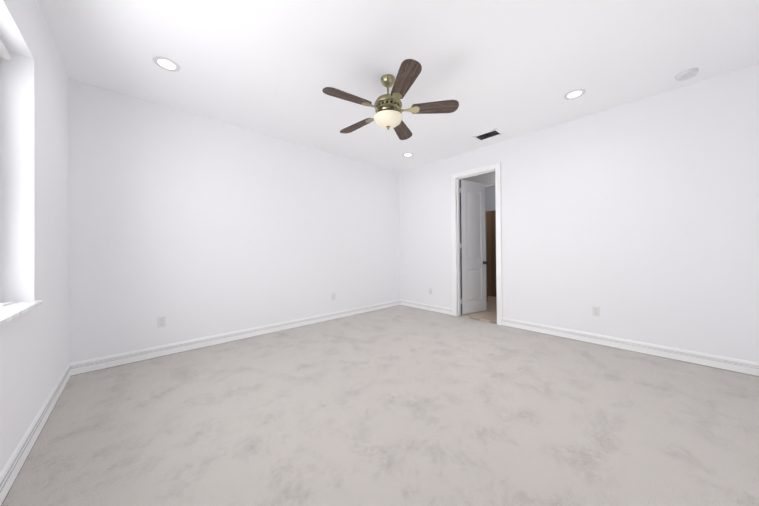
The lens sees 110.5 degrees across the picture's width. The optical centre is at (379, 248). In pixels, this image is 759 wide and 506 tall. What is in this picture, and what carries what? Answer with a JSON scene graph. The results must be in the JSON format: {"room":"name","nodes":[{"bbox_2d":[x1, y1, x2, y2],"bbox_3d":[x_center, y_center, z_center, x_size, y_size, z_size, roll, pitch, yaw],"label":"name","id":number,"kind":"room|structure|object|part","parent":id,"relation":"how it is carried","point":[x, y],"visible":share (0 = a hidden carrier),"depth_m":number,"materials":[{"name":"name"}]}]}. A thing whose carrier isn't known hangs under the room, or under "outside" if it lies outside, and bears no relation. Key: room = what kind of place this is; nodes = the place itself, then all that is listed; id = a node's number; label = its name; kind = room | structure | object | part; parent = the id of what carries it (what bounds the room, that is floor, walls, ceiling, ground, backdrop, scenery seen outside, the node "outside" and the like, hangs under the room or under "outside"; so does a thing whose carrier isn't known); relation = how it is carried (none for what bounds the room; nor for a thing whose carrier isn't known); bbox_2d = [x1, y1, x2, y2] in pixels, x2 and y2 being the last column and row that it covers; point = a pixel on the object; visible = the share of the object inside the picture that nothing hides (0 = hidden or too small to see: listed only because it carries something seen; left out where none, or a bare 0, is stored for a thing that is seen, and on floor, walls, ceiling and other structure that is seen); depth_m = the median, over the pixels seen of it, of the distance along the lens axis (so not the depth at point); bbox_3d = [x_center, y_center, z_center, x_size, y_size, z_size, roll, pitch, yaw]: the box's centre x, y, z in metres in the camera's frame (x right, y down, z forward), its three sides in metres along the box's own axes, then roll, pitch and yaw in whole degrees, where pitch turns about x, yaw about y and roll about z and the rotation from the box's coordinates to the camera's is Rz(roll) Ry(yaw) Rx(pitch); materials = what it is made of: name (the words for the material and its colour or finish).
{"room":"empty bedroom","nodes":[
{"label":"empty bedroom","id":0,"kind":"room"},
{"bbox_2d":[0,0,68,472],"bbox_3d":[-1.520,-0.234,0.789,0.200,2.850,4.520,0,0,-43],"label":"wall","id":1,"kind":"structure","parent":0,"point":[34,352],"depth_m":1.67,"materials":[{"name":"white paint"}]},
{"bbox_2d":[0,39,11,60],"bbox_3d":[-1.692,-1.171,0.943,0.074,0.114,1.792,0,0,-43],"label":"window blind","id":2,"kind":"object","parent":1,"relation":"attached to","point":[5,54],"visible":1,"depth_m":1.57,"materials":[{"name":"white fabric"}]},
{"bbox_2d":[0,300,41,325],"bbox_3d":[-1.657,0.335,0.954,0.240,0.025,1.840,0,0,-43],"label":"sill","id":3,"kind":"structure","parent":1,"relation":"attached to","point":[9,312],"depth_m":1.44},
{"bbox_2d":[0,363,71,505],"bbox_3d":[-1.433,1.129,0.857,0.017,0.123,4.470,0,0,-43],"label":"baseboard","id":4,"kind":"structure","parent":1,"relation":"attached to","point":[12,468],"depth_m":1.56,"materials":[{"name":"white wood"}]},
{"bbox_3d":[-1.718,-0.452,0.909,0.072,1.549,1.800,0,0,-43],"label":"window","id":5,"kind":"structure","parent":1,"relation":"in","visible":0},
{"bbox_2d":[0,301,12,306],"bbox_3d":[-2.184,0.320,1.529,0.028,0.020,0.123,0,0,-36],"label":"window frame","id":6,"kind":"structure","parent":5,"relation":"attached to","point":[5,303],"depth_m":1.53,"materials":[{"name":"white plastic"}]},
{"bbox_2d":[68,79,400,362],"bbox_3d":[-1.365,-0.214,4.141,4.970,2.850,0.200,0,0,-43],"label":"wall","id":7,"kind":"structure","parent":0,"point":[189,226],"depth_m":3.26,"materials":[{"name":"white paint"}]},
{"bbox_2d":[157,316,165,327],"bbox_3d":[-2.464,0.826,2.973,0.072,0.117,0.007,0,0,-43],"label":"electrical outlet","id":8,"kind":"object","parent":7,"relation":"attached to","point":[161,321],"visible":1,"depth_m":2.97,"materials":[{"name":"white plastic"}]},
{"bbox_2d":[72,299,399,375],"bbox_3d":[-1.251,1.148,4.080,4.650,0.123,0.016,0,0,-43],"label":"baseboard","id":9,"kind":"structure","parent":7,"relation":"attached to","point":[90,365],"depth_m":3.25,"materials":[{"name":"white wood"}]},
{"bbox_2d":[2,305,758,505],"bbox_3d":[0.275,1.212,2.423,4.650,0.050,4.520,0,0,-43],"label":"floor carpet","id":10,"kind":"object","parent":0,"point":[400,405],"visible":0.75,"depth_m":1.76,"materials":[{"name":"grey carpet"}]},
{"bbox_2d":[37,0,758,172],"bbox_3d":[1.134,-1.715,3.255,7.450,0.100,4.920,0,0,-43],"label":"ceiling","id":11,"kind":"structure","parent":0,"point":[509,69],"depth_m":2.29,"materials":[{"name":"white paint"}]},
{"bbox_2d":[152,56,179,71],"bbox_3d":[-1.893,-1.643,2.341,0.194,0.006,0.194,0,0,-43],"label":"recessed light","id":12,"kind":"object","parent":11,"relation":"in","point":[165,63],"visible":1,"depth_m":2.33,"materials":[{"name":"white"}]},
{"bbox_2d":[322,59,458,139],"bbox_3d":[0.052,-1.412,2.568,1.269,0.498,1.261,0,0,-43],"label":"ceiling fan","id":13,"kind":"object","parent":11,"relation":"hanging from","point":[388,111],"visible":1,"depth_m":2.47,"materials":[{"name":"brown wood"}]},
{"bbox_3d":[0.086,-1.240,2.568,0.284,0.096,0.284,0,0,-43],"label":"lamp shade","id":14,"kind":"part","parent":13,"relation":"part of","materials":[{"name":"beige glass"}]},
{"bbox_2d":[403,153,413,156],"bbox_3d":[0.500,-1.648,4.614,0.194,0.006,0.194,0,0,-43],"label":"recessed light","id":15,"kind":"object","parent":11,"relation":"in","point":[408,154],"visible":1,"depth_m":4.59,"materials":[{"name":"white"}]},
{"bbox_2d":[473,129,502,140],"bbox_3d":[1.584,-1.658,3.846,0.235,0.014,0.345,0,0,-43],"label":"ceiling vent","id":16,"kind":"object","parent":11,"relation":"in","point":[489,134],"visible":1,"depth_m":3.84,"materials":[{"name":"white plastic"}]},
{"bbox_2d":[564,89,585,99],"bbox_3d":[2.112,-1.673,2.850,0.194,0.006,0.194,0,0,-43],"label":"recessed light","id":17,"kind":"object","parent":11,"relation":"in","point":[576,93],"visible":1,"depth_m":2.85,"materials":[{"name":"white"}]},
{"bbox_2d":[675,68,698,80],"bbox_3d":[2.944,-1.664,2.522,0.152,0.040,0.152,0,0,-43],"label":"smoke detector","id":18,"kind":"object","parent":11,"relation":"attached to","point":[686,74],"visible":1,"depth_m":2.50,"materials":[{"name":"white plastic"}]},
{"bbox_2d":[459,171,494,186],"bbox_3d":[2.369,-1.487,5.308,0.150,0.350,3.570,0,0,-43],"label":"ceiling","id":19,"kind":"structure","parent":0,"point":[487,179],"depth_m":5.43,"materials":[{"name":"white paint"}]},
{"bbox_2d":[485,185,495,211],"bbox_3d":[3.284,-0.239,6.201,0.100,2.850,3.670,0,0,-43],"label":"wall","id":20,"kind":"structure","parent":0,"point":[490,201],"depth_m":6.65,"materials":[{"name":"grey paint"}]},
{"bbox_2d":[485,210,496,296],"bbox_3d":[3.007,0.114,6.418,0.015,2.150,2.770,0,0,-43],"label":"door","id":21,"kind":"structure","parent":20,"relation":"attached to","point":[491,246],"depth_m":6.61,"materials":[{"name":"brown wood"}]},
{"bbox_2d":[399,64,758,362],"bbox_3d":[2.017,-0.242,4.049,0.120,2.850,4.520,0,0,-43],"label":"wall","id":22,"kind":"structure","parent":0,"point":[637,220],"depth_m":3.02,"materials":[{"name":"white paint"}]},
{"bbox_2d":[400,299,451,314],"bbox_3d":[0.885,1.138,5.181,0.017,0.123,1.252,0,0,-43],"label":"baseboard","id":23,"kind":"structure","parent":22,"relation":"attached to","point":[444,310],"depth_m":5.12,"materials":[{"name":"white wood"}]},
{"bbox_2d":[459,179,486,314],"bbox_3d":[1.752,-0.035,4.915,0.700,2.430,0.175,0,0,-33],"label":"door leaf","id":24,"kind":"structure","parent":22,"relation":"in","point":[473,262],"depth_m":4.88,"materials":[{"name":"white wood"}]},
{"bbox_2d":[451,162,501,324],"bbox_3d":[1.644,-0.080,4.450,0.155,2.537,0.876,0,0,-43],"label":"door frame","id":25,"kind":"structure","parent":22,"relation":"attached to","point":[455,232],"depth_m":4.66,"materials":[{"name":"white wood"}]},
{"bbox_2d":[592,306,599,316],"bbox_3d":[2.674,0.772,3.245,0.007,0.117,0.072,0,0,-43],"label":"electrical outlet","id":26,"kind":"object","parent":22,"relation":"attached to","point":[596,311],"visible":1,"depth_m":3.24,"materials":[{"name":"white plastic"}]},
{"bbox_2d":[502,317,758,376],"bbox_3d":[2.696,1.110,3.215,0.017,0.123,2.342,0,0,-43],"label":"baseboard","id":27,"kind":"structure","parent":22,"relation":"attached to","point":[715,361],"depth_m":2.92,"materials":[{"name":"white wood"}]},
{"label":"outside","id":28,"kind":"structure","parent":0,"visible":0},
{"bbox_2d":[459,296,496,323],"bbox_3d":[2.420,1.213,5.386,2.280,0.050,3.670,0,0,-43],"label":"floor","id":29,"kind":"structure","parent":28,"point":[489,314],"depth_m":4.78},
{"bbox_2d":[485,213,487,301],"bbox_3d":[1.977,0.193,6.426,0.058,2.010,1.340,0,0,-43],"label":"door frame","id":30,"kind":"structure","parent":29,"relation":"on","point":[486,264],"depth_m":5.95,"materials":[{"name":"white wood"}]}
]}

